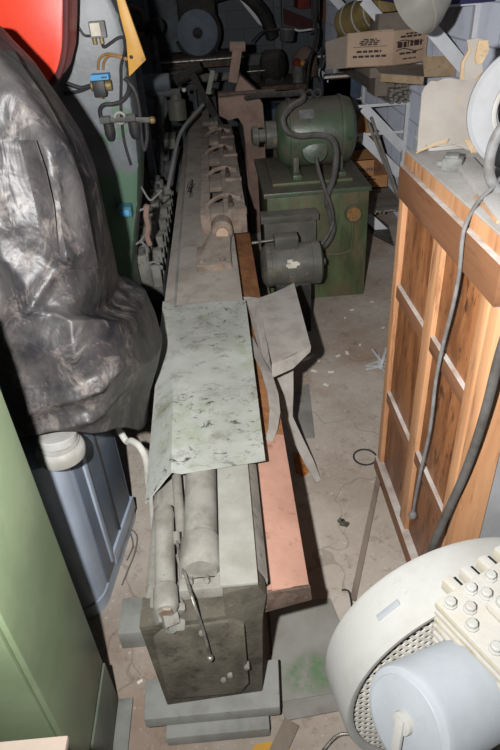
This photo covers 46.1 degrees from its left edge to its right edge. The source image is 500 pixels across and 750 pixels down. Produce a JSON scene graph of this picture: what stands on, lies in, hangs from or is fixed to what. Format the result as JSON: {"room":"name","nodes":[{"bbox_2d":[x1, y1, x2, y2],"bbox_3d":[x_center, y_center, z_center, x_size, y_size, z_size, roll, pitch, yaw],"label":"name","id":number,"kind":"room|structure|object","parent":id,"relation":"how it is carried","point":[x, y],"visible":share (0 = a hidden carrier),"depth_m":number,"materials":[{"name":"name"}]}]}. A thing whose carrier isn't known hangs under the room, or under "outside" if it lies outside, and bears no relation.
{"room":"metal workshop","nodes":[
{"label":"metal workshop","id":0,"kind":"room"},
{"bbox_2d":[147,0,325,130],"bbox_3d":[-0.934,-4.697,7.594,3.840,3.000,0.080,-5,35,-1],"label":"wall","id":1,"kind":"structure","parent":0,"point":[236,22],"depth_m":7.78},
{"bbox_2d":[240,0,261,25],"bbox_3d":[-0.005,-4.579,7.314,0.316,0.370,0.629,-5,35,-1],"label":"bracket","id":2,"kind":"object","parent":1,"relation":"attached to","point":[251,12],"visible":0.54,"depth_m":7.08,"materials":[{"name":"metal"}]},
{"bbox_2d":[283,8,312,31],"bbox_3d":[0.628,-4.645,7.681,0.390,0.294,0.030,-5,35,-1],"label":"board","id":3,"kind":"object","parent":1,"relation":"attached to","point":[290,18],"visible":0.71,"depth_m":7.67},
{"bbox_2d":[294,0,309,8],"bbox_3d":[0.652,-4.709,7.402,0.149,0.135,0.419,-5,35,-1],"label":"can","id":4,"kind":"object","parent":1,"relation":"attached to","point":[299,4],"visible":1,"depth_m":7.25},
{"bbox_2d":[318,0,325,21],"bbox_3d":[0.975,-4.755,7.631,0.185,0.295,0.028,-5,35,-1],"label":"wood board","id":5,"kind":"object","parent":1,"relation":"attached to","point":[322,14],"visible":0.67,"depth_m":7.64,"materials":[{"name":"brown wood"}]},
{"bbox_2d":[87,131,405,749],"bbox_3d":[-0.524,-0.567,4.310,4.000,0.100,10.200,-5,35,-1],"label":"floor","id":6,"kind":"structure","parent":0,"point":[346,413],"depth_m":2.60,"materials":[{"name":"concrete"}]},
{"bbox_2d":[0,736,69,749],"bbox_3d":[-0.499,1.077,1.137,0.420,0.800,0.320,-5,35,-1],"label":"table","id":7,"kind":"object","parent":6,"relation":"on","point":[60,742],"visible":1,"depth_m":1.04,"materials":[{"name":"beige wood"}]},
{"bbox_2d":[0,390,132,749],"bbox_3d":[-0.740,0.583,1.332,0.672,1.420,0.346,-5,35,-1],"label":"cabinet","id":8,"kind":"object","parent":6,"relation":"on","point":[55,681],"visible":1,"depth_m":1.30,"materials":[{"name":"metal"}]},
{"bbox_2d":[0,385,135,619],"bbox_3d":[-0.835,0.448,2.140,0.631,0.735,0.489,0,35,6],"label":"trash can","id":9,"kind":"object","parent":6,"relation":"on","point":[90,509],"visible":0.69,"depth_m":2.04,"materials":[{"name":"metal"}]},
{"bbox_2d":[36,431,85,470],"bbox_3d":[-0.564,0.204,1.733,0.144,0.092,0.144,-5,35,-1],"label":"jar","id":10,"kind":"object","parent":9,"relation":"on","point":[59,450],"visible":0.89,"depth_m":1.69,"materials":[{"name":"plastic"}]},
{"bbox_2d":[0,26,161,437],"bbox_3d":[-0.799,-0.276,1.804,0.920,1.344,0.790,-5,35,-1],"label":"plastic bag","id":11,"kind":"object","parent":9,"relation":"on","point":[81,340],"visible":0.97,"depth_m":1.55,"materials":[{"name":"plastic"}]},
{"bbox_2d":[49,0,143,285],"bbox_3d":[-0.809,-0.970,2.809,0.650,2.300,0.320,-5,35,-1],"label":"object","id":12,"kind":"structure","parent":6,"relation":"on","point":[119,181],"depth_m":2.56,"materials":[{"name":"metal"}]},
{"bbox_2d":[0,0,76,85],"bbox_3d":[-0.847,-1.270,2.171,0.503,0.327,0.427,-5,35,-1],"label":"guard","id":13,"kind":"object","parent":12,"relation":"attached to","point":[46,30],"visible":0.96,"depth_m":2.00,"materials":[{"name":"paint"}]},
{"bbox_2d":[88,20,107,44],"bbox_3d":[-0.604,-1.363,2.337,0.064,0.080,0.038,-5,35,-1],"label":"box","id":14,"kind":"object","parent":12,"relation":"attached to","point":[97,29],"visible":1,"depth_m":2.32,"materials":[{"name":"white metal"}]},
{"bbox_2d":[101,35,123,48],"bbox_3d":[-0.553,-1.341,2.364,0.097,0.041,0.012,-5,35,-1],"label":"wire","id":15,"kind":"object","parent":14,"relation":"attached to","point":[115,39],"visible":1,"depth_m":2.36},
{"bbox_2d":[90,72,112,98],"bbox_3d":[-0.615,-1.196,2.430,0.088,0.091,0.070,-5,35,-1],"label":"valve","id":16,"kind":"object","parent":12,"relation":"attached to","point":[100,83],"visible":1,"depth_m":2.41,"materials":[{"name":"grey metal"}]},
{"bbox_2d":[63,88,90,95],"bbox_3d":[-0.723,-1.190,2.455,0.115,0.032,0.014,-5,35,-1],"label":"wire","id":17,"kind":"object","parent":16,"relation":"attached to","point":[74,91],"visible":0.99,"depth_m":2.45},
{"bbox_2d":[65,81,89,89],"bbox_3d":[-0.716,-1.206,2.444,0.101,0.040,0.018,-5,35,-1],"label":"wire","id":18,"kind":"object","parent":16,"relation":"attached to","point":[72,85],"visible":0.98,"depth_m":2.44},
{"bbox_2d":[97,52,127,69],"bbox_3d":[-0.565,-1.286,2.401,0.136,0.062,0.010,-5,35,-1],"label":"wire","id":19,"kind":"object","parent":16,"relation":"attached to","point":[106,53],"visible":1,"depth_m":2.39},
{"bbox_2d":[119,36,131,164],"bbox_3d":[-0.526,-1.151,2.496,0.084,0.502,0.012,-5,35,-1],"label":"wire","id":20,"kind":"object","parent":12,"relation":"attached to","point":[124,38],"visible":0.98,"depth_m":2.46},
{"bbox_2d":[118,202,132,217],"bbox_3d":[-0.578,-0.766,2.726,0.060,0.048,0.074,-5,35,-1],"label":"switch box","id":21,"kind":"object","parent":12,"relation":"attached to","point":[124,209],"visible":1,"depth_m":2.70,"materials":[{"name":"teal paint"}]},
{"bbox_2d":[99,111,155,141],"bbox_3d":[-0.521,-1.075,2.526,0.236,0.118,0.050,-5,35,-1],"label":"air regulator","id":22,"kind":"object","parent":12,"relation":"attached to","point":[108,122],"visible":1,"depth_m":2.51,"materials":[{"name":"grey paint"}]},
{"bbox_2d":[103,122,114,141],"bbox_3d":[-0.606,-1.052,2.536,0.044,0.078,0.044,-5,35,-1],"label":"bowl","id":23,"kind":"object","parent":22,"relation":"on","point":[109,129],"depth_m":2.52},
{"bbox_2d":[98,76,130,117],"bbox_3d":[-0.573,-1.172,2.478,0.161,0.153,0.018,-5,35,-1],"label":"wire","id":24,"kind":"object","parent":22,"relation":"attached to","point":[128,91],"visible":0.98,"depth_m":2.48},
{"bbox_2d":[128,121,140,139],"bbox_3d":[-0.499,-1.061,2.538,0.048,0.078,0.048,-5,35,-1],"label":"bowl","id":25,"kind":"object","parent":22,"relation":"on","point":[134,127],"depth_m":2.52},
{"bbox_2d":[127,83,148,151],"bbox_3d":[-0.475,-1.110,2.528,0.067,0.288,0.018,-5,35,-1],"label":"wire","id":26,"kind":"object","parent":22,"relation":"attached to","point":[144,145],"visible":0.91,"depth_m":2.54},
{"bbox_2d":[117,0,145,75],"bbox_3d":[-0.473,-1.372,2.332,0.084,0.332,0.049,-5,35,-1],"label":"guard","id":27,"kind":"object","parent":12,"relation":"attached to","point":[136,56],"visible":1,"depth_m":2.35,"materials":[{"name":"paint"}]},
{"bbox_2d":[143,204,151,245],"bbox_3d":[-0.517,-0.756,2.966,0.053,0.214,0.028,-5,35,-1],"label":"wire","id":28,"kind":"object","parent":12,"relation":"hanging from","point":[146,206],"visible":1,"depth_m":2.95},
{"bbox_2d":[141,241,159,264],"bbox_3d":[-0.519,-0.637,3.048,0.090,0.148,0.012,-5,35,-1],"label":"wire","id":29,"kind":"object","parent":12,"relation":"attached to","point":[142,242],"visible":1,"depth_m":3.06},
{"bbox_2d":[121,530,137,584],"bbox_3d":[-0.477,0.721,2.347,0.044,0.006,0.272,-5,35,-1],"label":"wire","id":30,"kind":"object","parent":6,"relation":"on","point":[131,530],"visible":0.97,"depth_m":2.36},
{"bbox_2d":[115,428,153,527],"bbox_3d":[-0.447,0.367,2.268,0.070,0.654,0.247,-24,39,-26],"label":"hose","id":31,"kind":"object","parent":6,"relation":"on","point":[127,441],"visible":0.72,"depth_m":2.18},
{"bbox_2d":[135,65,156,180],"bbox_3d":[-0.780,-1.760,4.547,0.052,1.620,0.070,-5,35,-1],"label":"frame post","id":32,"kind":"object","parent":6,"relation":"on","point":[139,78],"visible":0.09,"depth_m":4.39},
{"bbox_2d":[137,175,175,326],"bbox_3d":[-0.641,-0.885,4.083,0.215,0.693,1.600,-5,35,-1],"label":"machine part","id":33,"kind":"object","parent":6,"relation":"on","point":[162,210],"visible":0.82,"depth_m":3.59,"materials":[{"name":"grey paint"}]},
{"bbox_2d":[142,73,186,205],"bbox_3d":[-0.772,-2.214,5.543,0.475,1.232,0.880,-5,35,-1],"label":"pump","id":34,"kind":"object","parent":6,"relation":"on","point":[157,87],"visible":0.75,"depth_m":5.09,"materials":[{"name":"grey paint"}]},
{"bbox_2d":[167,93,186,121],"bbox_3d":[-0.629,-2.308,5.051,0.159,0.220,0.159,-5,35,-1],"label":"cylinder","id":35,"kind":"object","parent":34,"relation":"on","point":[176,106],"depth_m":5.00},
{"bbox_2d":[173,61,202,86],"bbox_3d":[-0.586,-2.841,5.540,0.296,0.204,0.100,-5,35,-1],"label":"pipe","id":36,"kind":"object","parent":34,"relation":"attached to","point":[181,77],"visible":0.96,"depth_m":5.50,"materials":[{"name":"metal"}]},
{"bbox_2d":[152,0,198,143],"bbox_3d":[-0.954,-4.215,7.516,0.424,2.300,0.450,-5,35,-1],"label":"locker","id":37,"kind":"object","parent":6,"relation":"on","point":[166,10],"visible":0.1,"depth_m":7.31,"materials":[{"name":"metal"}]},
{"bbox_2d":[144,48,244,167],"bbox_3d":[-0.721,-3.197,7.047,1.350,1.133,0.800,-5,35,-1],"label":"bench","id":38,"kind":"object","parent":6,"relation":"on","point":[175,60],"visible":0.31,"depth_m":6.51,"materials":[{"name":"wood"}]},
{"bbox_2d":[176,0,277,55],"bbox_3d":[-0.261,-3.956,6.563,1.168,0.684,0.435,-5,35,-1],"label":"grinder","id":39,"kind":"object","parent":38,"relation":"on","point":[199,27],"visible":0.97,"depth_m":6.46,"materials":[{"name":"black metal"}]},
{"bbox_2d":[118,110,311,745],"bbox_3d":[-0.327,-1.005,4.290,0.633,0.613,6.563,-5,35,-1],"label":"machine","id":40,"kind":"object","parent":6,"relation":"on","point":[198,619],"depth_m":1.70,"materials":[{"name":"metal"}]},
{"bbox_2d":[166,103,203,188],"bbox_3d":[-0.534,-1.842,4.659,0.098,0.355,1.243,3,35,10],"label":"conduit","id":41,"kind":"object","parent":40,"relation":"attached to","point":[201,106],"visible":1,"depth_m":4.57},
{"bbox_2d":[165,111,241,305],"bbox_3d":[-0.376,-1.665,4.667,0.392,0.192,4.793,-5,35,-1],"label":"bed","id":42,"kind":"object","parent":40,"relation":"on","point":[186,285],"depth_m":3.27,"materials":[{"name":"metal"}]},
{"bbox_2d":[200,88,247,235],"bbox_3d":[-0.286,-2.121,5.214,0.275,0.170,4.300,-5,35,-1],"label":"machine part","id":43,"kind":"object","parent":42,"relation":"on","point":[221,185],"visible":0.94,"depth_m":4.01,"materials":[{"name":"metal"}]},
{"bbox_2d":[189,72,222,124],"bbox_3d":[-0.389,-2.546,5.514,0.304,0.549,0.050,-5,35,-1],"label":"diagonal strut","id":44,"kind":"object","parent":43,"relation":"attached to","point":[193,76],"visible":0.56,"depth_m":5.46,"materials":[{"name":"black metal"}]},
{"bbox_2d":[145,300,264,503],"bbox_3d":[-0.182,0.024,2.335,0.403,0.167,1.134,-5,35,-1],"label":"sheet","id":45,"kind":"object","parent":40,"relation":"on","point":[206,415],"visible":0.98,"depth_m":2.18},
{"bbox_2d":[243,283,310,376],"bbox_3d":[0.114,-0.207,2.624,0.257,0.095,0.693,-5,35,-1],"label":"sheet","id":46,"kind":"object","parent":40,"relation":"on","point":[277,317],"visible":0.95,"depth_m":2.58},
{"bbox_2d":[206,41,274,232],"bbox_3d":[-0.058,-1.906,4.815,0.529,1.468,0.354,-5,35,-1],"label":"saddle casting","id":47,"kind":"object","parent":6,"relation":"on","point":[232,104],"visible":0.91,"depth_m":4.56,"materials":[{"name":"metal"}]},
{"bbox_2d":[253,741,289,749],"bbox_3d":[0.060,1.106,1.736,0.123,0.002,0.050,-5,35,-1],"label":"paper","id":48,"kind":"object","parent":6,"relation":"on","point":[263,746],"visible":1,"depth_m":1.74,"materials":[{"name":"paper"}]},
{"bbox_2d":[248,73,305,122],"bbox_3d":[0.338,-3.166,7.179,0.620,0.804,0.850,-5,35,-1],"label":"workbench","id":49,"kind":"object","parent":6,"relation":"on","point":[269,109],"visible":0.16,"depth_m":6.78,"materials":[{"name":"brown wood"}]},
{"bbox_2d":[245,53,264,83],"bbox_3d":[0.051,-3.540,6.779,0.200,0.300,0.450,-5,35,-1],"label":"bench vise","id":50,"kind":"object","parent":49,"relation":"on","point":[254,70],"visible":0.88,"depth_m":6.64,"materials":[{"name":"black metal"}]},
{"bbox_2d":[259,49,286,83],"bbox_3d":[0.264,-3.538,6.723,0.300,0.334,0.343,5,36,13],"label":"motor","id":51,"kind":"object","parent":49,"relation":"on","point":[273,61],"visible":1,"depth_m":6.60,"materials":[{"name":"black metal"}]},
{"bbox_2d":[293,58,304,82],"bbox_3d":[0.556,-3.461,6.659,0.150,0.245,0.128,-5,35,-1],"label":"tin can","id":52,"kind":"object","parent":49,"relation":"on","point":[297,64],"visible":0.93,"depth_m":6.62,"materials":[{"name":"yellow paint"}]},
{"bbox_2d":[291,45,317,77],"bbox_3d":[0.647,-3.728,6.969,0.320,0.320,0.320,-5,35,-1],"label":"housing","id":53,"kind":"object","parent":49,"relation":"on","point":[303,52],"visible":0.56,"depth_m":6.87,"materials":[{"name":"black metal"}]},
{"bbox_2d":[273,0,282,102],"bbox_3d":[0.357,-4.273,7.460,0.087,2.300,0.060,-5,35,-1],"label":"upright","id":54,"kind":"object","parent":6,"relation":"on","point":[276,3],"visible":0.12,"depth_m":7.33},
{"bbox_2d":[269,718,298,749],"bbox_3d":[0.102,1.087,1.754,0.050,0.010,0.106,15,39,26],"label":"plank","id":55,"kind":"object","parent":6,"relation":"on","point":[288,729],"visible":1,"depth_m":1.75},
{"bbox_2d":[252,231,325,330],"bbox_3d":[0.245,-0.573,3.610,0.435,0.610,0.258,-5,35,-1],"label":"motor","id":56,"kind":"object","parent":6,"relation":"on","point":[286,262],"visible":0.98,"depth_m":3.44,"materials":[{"name":"black metal"}]},
{"bbox_2d":[314,156,334,245],"bbox_3d":[0.461,-1.057,3.624,0.126,0.490,0.337,0,35,6],"label":"cable","id":57,"kind":"object","parent":56,"relation":"attached to","point":[324,188],"visible":0.89,"depth_m":3.60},
{"bbox_2d":[277,369,320,481],"bbox_3d":[0.207,0.214,2.591,0.095,0.479,0.294,-15,36,-15],"label":"metal strip","id":58,"kind":"object","parent":6,"relation":"on","point":[285,380],"visible":0.89,"depth_m":2.62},
{"bbox_2d":[293,452,308,475],"bbox_3d":[0.239,0.411,2.721,0.065,0.004,0.165,-5,35,-1],"label":"scrap","id":59,"kind":"object","parent":6,"relation":"on","point":[300,467],"visible":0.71,"depth_m":2.71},
{"bbox_2d":[269,598,338,701],"bbox_3d":[0.202,0.917,1.988,0.257,0.010,0.354,-5,35,-1],"label":"mat","id":60,"kind":"object","parent":6,"relation":"on","point":[301,633],"visible":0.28,"depth_m":1.99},
{"bbox_2d":[293,384,314,437],"bbox_3d":[0.285,0.182,3.047,0.109,0.002,0.451,-5,35,-1],"label":"metal sheet","id":61,"kind":"object","parent":6,"relation":"on","point":[302,407],"visible":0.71,"depth_m":3.04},
{"bbox_2d":[280,694,338,719],"bbox_3d":[0.216,1.028,1.828,0.258,0.006,0.063,-6,35,-3],"label":"floor plate","id":62,"kind":"object","parent":6,"relation":"on","point":[324,704],"visible":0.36,"depth_m":1.82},
{"bbox_2d":[254,157,371,297],"bbox_3d":[0.404,-1.052,4.145,0.706,0.770,0.960,-5,35,-1],"label":"stand","id":63,"kind":"object","parent":6,"relation":"on","point":[286,204],"visible":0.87,"depth_m":3.76,"materials":[{"name":"metal"}]},
{"bbox_2d":[251,88,356,179],"bbox_3d":[0.338,-1.591,3.819,0.665,0.495,0.480,-5,35,-1],"label":"motor","id":64,"kind":"object","parent":63,"relation":"on","point":[335,115],"visible":0.91,"depth_m":3.67,"materials":[{"name":"green metal"}]},
{"bbox_2d":[244,89,338,248],"bbox_3d":[0.180,-1.456,3.953,0.308,0.848,1.294,-19,37,-21],"label":"hose","id":65,"kind":"object","parent":64,"relation":"hanging from","point":[308,135],"visible":0.92,"depth_m":3.54,"materials":[{"name":"rubber"}]},
{"bbox_2d":[322,732,348,749],"bbox_3d":[0.279,1.067,1.721,0.159,0.010,0.040,-11,35,-9],"label":"rod","id":66,"kind":"object","parent":6,"relation":"on","point":[340,734],"visible":0.61,"depth_m":1.72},
{"bbox_2d":[353,449,376,465],"bbox_3d":[0.534,0.381,2.728,0.112,0.008,0.112,-5,35,-1],"label":"ring","id":67,"kind":"object","parent":6,"relation":"on","point":[355,452],"visible":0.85,"depth_m":2.73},
{"bbox_2d":[351,475,379,600],"bbox_3d":[0.474,0.631,2.369,0.022,0.012,0.650,8,36,17],"label":"strip","id":68,"kind":"object","parent":6,"relation":"on","point":[362,554],"visible":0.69,"depth_m":2.32,"materials":[{"name":"brown wood"}]},
{"bbox_2d":[364,347,386,372],"bbox_3d":[0.759,-0.070,3.303,0.198,0.060,0.239,-31,43,-33],"label":"shard","id":69,"kind":"object","parent":6,"relation":"on","point":[380,361],"visible":0.59,"depth_m":3.33},
{"bbox_2d":[370,214,393,245],"bbox_3d":[1.120,-1.321,5.126,0.151,0.008,0.987,-2,35,3],"label":"mat","id":70,"kind":"object","parent":6,"relation":"on","point":[383,234],"visible":0.64,"depth_m":4.92,"materials":[{"name":"black metal"}]},
{"bbox_2d":[326,537,499,749],"bbox_3d":[0.620,0.753,1.319,0.834,0.990,0.392,-11,35,-9],"label":"fan","id":71,"kind":"object","parent":6,"relation":"on","point":[413,663],"visible":1,"depth_m":1.06,"materials":[{"name":"metal"}]},
{"bbox_2d":[369,640,499,749],"bbox_3d":[0.331,0.570,1.016,0.226,0.227,0.181,-20,38,-22],"label":"motor","id":72,"kind":"object","parent":71,"relation":"on","point":[445,694],"depth_m":0.96,"materials":[{"name":"metal"}]},
{"bbox_2d":[374,149,499,562],"bbox_3d":[0.803,0.054,1.958,0.512,1.390,0.819,-5,35,-1],"label":"cabinet","id":73,"kind":"object","parent":6,"relation":"on","point":[435,204],"visible":0.8,"depth_m":1.75,"materials":[{"name":"brown wood"}]},
{"bbox_2d":[415,78,476,153],"bbox_3d":[0.645,-0.805,1.854,0.265,0.228,0.220,-5,35,-1],"label":"cardboard sheet","id":74,"kind":"object","parent":73,"relation":"on","point":[442,125],"visible":0.7,"depth_m":1.83,"materials":[{"name":"cardboard"}]},
{"bbox_2d":[459,38,488,80],"bbox_3d":[0.702,-0.907,1.873,0.086,0.295,0.030,-5,35,-1],"label":"cardboard","id":75,"kind":"object","parent":74,"relation":"on","point":[471,62],"visible":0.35,"depth_m":1.81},
{"bbox_2d":[437,152,464,171],"bbox_3d":[0.574,-0.609,1.675,0.069,0.047,0.046,12,38,22],"label":"junction box","id":76,"kind":"object","parent":73,"relation":"on","point":[451,161],"visible":0.96,"depth_m":1.66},
{"bbox_2d":[408,177,499,519],"bbox_3d":[0.579,0.017,1.755,0.076,1.182,0.180,25,44,35],"label":"power cable","id":77,"kind":"object","parent":73,"relation":"hanging from","point":[412,514],"visible":1,"depth_m":1.59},
{"bbox_2d":[426,337,499,552],"bbox_3d":[0.758,0.262,1.622,0.539,1.399,0.160,-17,37,-18],"label":"hose","id":78,"kind":"object","parent":73,"relation":"attached to","point":[494,374],"visible":0.82,"depth_m":1.48,"materials":[{"name":"rubber"}]},
{"bbox_2d":[458,157,499,225],"bbox_3d":[0.607,-0.485,1.516,0.060,0.018,0.515,-1,35,5],"label":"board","id":79,"kind":"object","parent":73,"relation":"on","point":[471,171],"visible":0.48,"depth_m":1.53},
{"bbox_2d":[466,56,499,167],"bbox_3d":[0.730,-0.693,1.541,0.310,0.327,0.091,4,35,11],"label":"ring","id":80,"kind":"object","parent":73,"relation":"on","point":[484,100],"visible":0.84,"depth_m":1.53,"materials":[{"name":"plastic"}]},
{"bbox_2d":[474,195,497,223],"bbox_3d":[0.575,-0.398,1.402,0.030,0.008,0.184,-2,35,4],"label":"wood offcut","id":81,"kind":"object","parent":73,"relation":"on","point":[483,205],"visible":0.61,"depth_m":1.39,"materials":[{"name":"brown wood"}]},
{"bbox_2d":[483,122,499,192],"bbox_3d":[0.609,-0.519,1.416,0.090,0.207,0.026,-5,35,-1],"label":"tube","id":82,"kind":"object","parent":73,"relation":"on","point":[490,178],"visible":0.95,"depth_m":1.41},
{"bbox_2d":[251,27,313,42],"bbox_3d":[0.563,-3.794,6.494,0.560,0.162,1.033,26,44,36],"label":"lamp","id":83,"kind":"object","parent":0,"point":[286,33],"visible":0.97,"depth_m":6.24,"materials":[{"name":"metal"}]},
{"bbox_2d":[350,149,387,187],"bbox_3d":[1.020,-1.888,5.378,0.440,0.256,0.363,-5,35,-1],"label":"carton","id":84,"kind":"object","parent":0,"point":[373,170],"visible":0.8,"depth_m":5.23,"materials":[{"name":"brown cardboard"}]},
{"bbox_2d":[355,111,380,144],"bbox_3d":[1.039,-2.212,5.319,0.349,0.326,0.360,-13,36,-13],"label":"carton","id":85,"kind":"object","parent":84,"relation":"on","point":[362,126],"visible":0.22,"depth_m":5.22,"materials":[{"name":"brown cardboard"}]},
{"bbox_2d":[325,0,499,217],"bbox_3d":[1.335,-2.006,3.464,0.080,3.000,10.200,-5,35,-1],"label":"wall","id":86,"kind":"structure","parent":0,"point":[456,23],"depth_m":4.16,"materials":[{"name":"paint"}]},
{"bbox_2d":[330,0,344,9],"bbox_3d":[0.928,-3.421,5.622,0.426,0.480,0.024,-5,35,-1],"label":"shelf bracket","id":87,"kind":"object","parent":86,"relation":"attached to","point":[338,4],"visible":0.02,"depth_m":5.55,"materials":[{"name":"metal"}]},
{"bbox_2d":[324,75,364,113],"bbox_3d":[0.971,-2.837,6.024,0.426,0.480,0.024,-5,35,-1],"label":"shelf bracket","id":88,"kind":"object","parent":86,"relation":"attached to","point":[355,102],"visible":0.41,"depth_m":6.02,"materials":[{"name":"metal"}]},
{"bbox_2d":[323,73,359,98],"bbox_3d":[0.945,-2.989,6.070,0.320,0.199,0.350,-5,35,-1],"label":"storage box","id":89,"kind":"object","parent":88,"relation":"on","point":[354,92],"visible":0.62,"depth_m":5.94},
{"bbox_2d":[324,73,350,96],"bbox_3d":[0.896,-2.971,6.048,0.220,0.200,0.300,-5,35,-1],"label":"carton","id":90,"kind":"object","parent":89,"relation":"in","point":[339,78],"visible":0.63,"depth_m":5.92,"materials":[{"name":"brown cardboard"}]},
{"bbox_2d":[357,0,382,20],"bbox_3d":[1.016,-2.630,4.470,0.426,0.480,0.024,-5,35,-1],"label":"shelf bracket","id":91,"kind":"object","parent":86,"relation":"attached to","point":[368,6],"visible":0.32,"depth_m":4.38,"materials":[{"name":"metal"}]},
{"bbox_2d":[357,127,403,178],"bbox_3d":[1.080,-1.798,4.898,0.426,0.480,0.024,-5,35,-1],"label":"bracket","id":92,"kind":"object","parent":86,"relation":"attached to","point":[364,138],"visible":0.54,"depth_m":4.84,"materials":[{"name":"metal"}]},
{"bbox_2d":[367,210,395,229],"bbox_3d":[1.128,-1.207,5.033,0.426,0.480,0.024,-5,35,-1],"label":"bracket","id":93,"kind":"object","parent":86,"relation":"attached to","point":[373,221],"visible":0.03,"depth_m":4.97,"materials":[{"name":"metal"}]},
{"bbox_2d":[383,187,398,205],"bbox_3d":[1.195,-1.960,5.708,0.020,0.020,2.141,-5,35,-1],"label":"rod","id":94,"kind":"object","parent":93,"relation":"on","point":[385,188],"visible":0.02,"depth_m":5.11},
{"bbox_2d":[367,122,397,199],"bbox_3d":[1.105,-1.765,4.854,0.309,0.622,0.023,8,36,17],"label":"bar","id":95,"kind":"object","parent":94,"relation":"on","point":[368,123],"visible":0.78,"depth_m":4.81,"materials":[{"name":"metal"}]},
{"bbox_2d":[370,116,398,200],"bbox_3d":[1.108,-1.752,4.787,0.296,0.676,0.024,1,35,8],"label":"bar","id":96,"kind":"object","parent":94,"relation":"on","point":[371,118],"visible":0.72,"depth_m":4.76,"materials":[{"name":"metal"}]},
{"bbox_2d":[357,98,409,161],"bbox_3d":[1.068,-1.962,4.748,0.426,0.480,0.024,-5,35,-1],"label":"shelf bracket","id":97,"kind":"object","parent":86,"relation":"attached to","point":[367,111],"visible":0.88,"depth_m":4.71,"materials":[{"name":"metal"}]},
{"bbox_2d":[339,68,392,103],"bbox_3d":[1.014,-2.759,5.500,0.024,0.018,2.300,-5,35,-2],"label":"bar","id":98,"kind":"object","parent":97,"relation":"on","point":[340,69],"visible":0.52,"depth_m":5.35,"materials":[{"name":"metal"}]},
{"bbox_2d":[341,68,392,100],"bbox_3d":[1.011,-2.788,5.505,0.024,0.018,2.300,-5,35,-2],"label":"bar","id":99,"kind":"object","parent":98,"relation":"on","point":[344,69],"visible":0.53,"depth_m":5.39,"materials":[{"name":"metal"}]},
{"bbox_2d":[376,56,455,84],"bbox_3d":[1.056,-2.085,3.945,0.422,0.156,0.711,-5,35,-1],"label":"carton","id":100,"kind":"object","parent":86,"relation":"attached to","point":[432,66],"visible":0.86,"depth_m":3.75,"materials":[{"name":"brown cardboard"}]},
{"bbox_2d":[325,12,427,68],"bbox_3d":[0.871,-2.306,4.040,0.701,0.312,0.147,1,35,7],"label":"carton","id":101,"kind":"object","parent":100,"relation":"on","point":[398,45],"visible":0.98,"depth_m":4.03,"materials":[{"name":"cardboard"}]},
{"bbox_2d":[353,38,385,57],"bbox_3d":[0.820,-2.238,4.019,0.226,0.113,0.002,3,35,10],"label":"print","id":102,"kind":"object","parent":101,"relation":"attached to","point":[362,47],"depth_m":4.02},
{"bbox_2d":[396,32,423,59],"bbox_3d":[1.096,-2.260,4.029,0.217,0.159,0.006,-15,36,-16],"label":"print","id":103,"kind":"object","parent":101,"relation":"attached to","point":[409,45],"depth_m":4.03},
{"bbox_2d":[426,2,480,72],"bbox_3d":[1.097,-1.896,3.400,0.426,0.480,0.024,-5,35,-1],"label":"shelf bracket","id":104,"kind":"object","parent":86,"relation":"attached to","point":[437,36],"visible":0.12,"depth_m":3.38,"materials":[{"name":"metal"}]},
{"bbox_2d":[382,0,494,4],"bbox_3d":[0.949,-3.357,5.121,0.399,0.019,4.900,-5,35,-1],"label":"shelf","id":105,"kind":"object","parent":104,"relation":"on","point":[452,1],"visible":0.39,"depth_m":3.11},
{"bbox_2d":[334,0,396,36],"bbox_3d":[0.967,-2.983,4.859,0.283,0.375,0.650,-20,38,-22],"label":"roll","id":106,"kind":"object","parent":105,"relation":"on","point":[351,18],"visible":0.54,"depth_m":4.83,"materials":[{"name":"plastic"}]},
{"bbox_3d":[-0.711,-3.112,2.550,4.000,0.100,10.200,-5,35,-1],"label":"ceiling","id":107,"kind":"structure","parent":0,"visible":0},
{"bbox_2d":[303,0,317,83],"bbox_3d":[0.556,-3.848,5.422,0.158,2.104,0.024,-5,35,-1],"label":"cable","id":108,"kind":"object","parent":107,"relation":"hanging from","point":[312,10],"visible":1,"depth_m":5.81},
{"bbox_2d":[306,0,317,95],"bbox_3d":[0.575,-3.788,5.464,0.125,2.253,0.024,-5,35,-1],"label":"cable","id":109,"kind":"object","parent":107,"relation":"hanging from","point":[314,40],"visible":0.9,"depth_m":5.83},
{"bbox_2d":[314,0,322,81],"bbox_3d":[0.641,-3.858,5.421,0.092,2.098,0.024,-5,35,-1],"label":"cable","id":110,"kind":"object","parent":107,"relation":"hanging from","point":[316,46],"visible":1,"depth_m":5.85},
{"bbox_2d":[394,0,450,34],"bbox_3d":[0.761,-2.085,2.219,0.336,1.386,0.276,-5,35,-1],"label":"lampshade","id":111,"kind":"object","parent":107,"relation":"hanging from","point":[422,16],"visible":1,"depth_m":2.65,"materials":[{"name":"grey metal"}]},
{"bbox_3d":[1.159,-2.826,5.468,0.024,0.018,2.300,-5,35,-1],"label":"bar","id":112,"kind":"object","parent":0,"visible":0},
{"bbox_3d":[1.151,-2.876,5.504,0.024,0.018,2.300,-5,35,-1],"label":"bar","id":113,"kind":"object","parent":112,"relation":"on","visible":0},
{"bbox_2d":[367,11,397,96],"bbox_3d":[1.084,-2.502,4.577,0.257,0.551,0.276,-5,35,-1],"label":"carton","id":114,"kind":"object","parent":113,"relation":"on","point":[375,87],"visible":0.32,"depth_m":4.57,"materials":[{"name":"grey cardboard"}]},
{"bbox_3d":[1.156,-2.860,5.404,0.024,0.018,2.300,-5,35,-1],"label":"bar","id":115,"kind":"object","parent":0,"visible":0},
{"bbox_3d":[1.149,-2.911,5.441,0.024,0.018,2.300,-5,35,-1],"label":"bar","id":116,"kind":"object","parent":115,"relation":"on","visible":0},
{"bbox_2d":[354,63,411,77],"bbox_3d":[1.035,-2.543,4.791,0.340,0.070,0.970,-5,35,-1],"label":"cartons","id":117,"kind":"object","parent":116,"relation":"on","point":[370,72],"visible":0.22,"depth_m":4.41,"materials":[{"name":"grey cardboard"}]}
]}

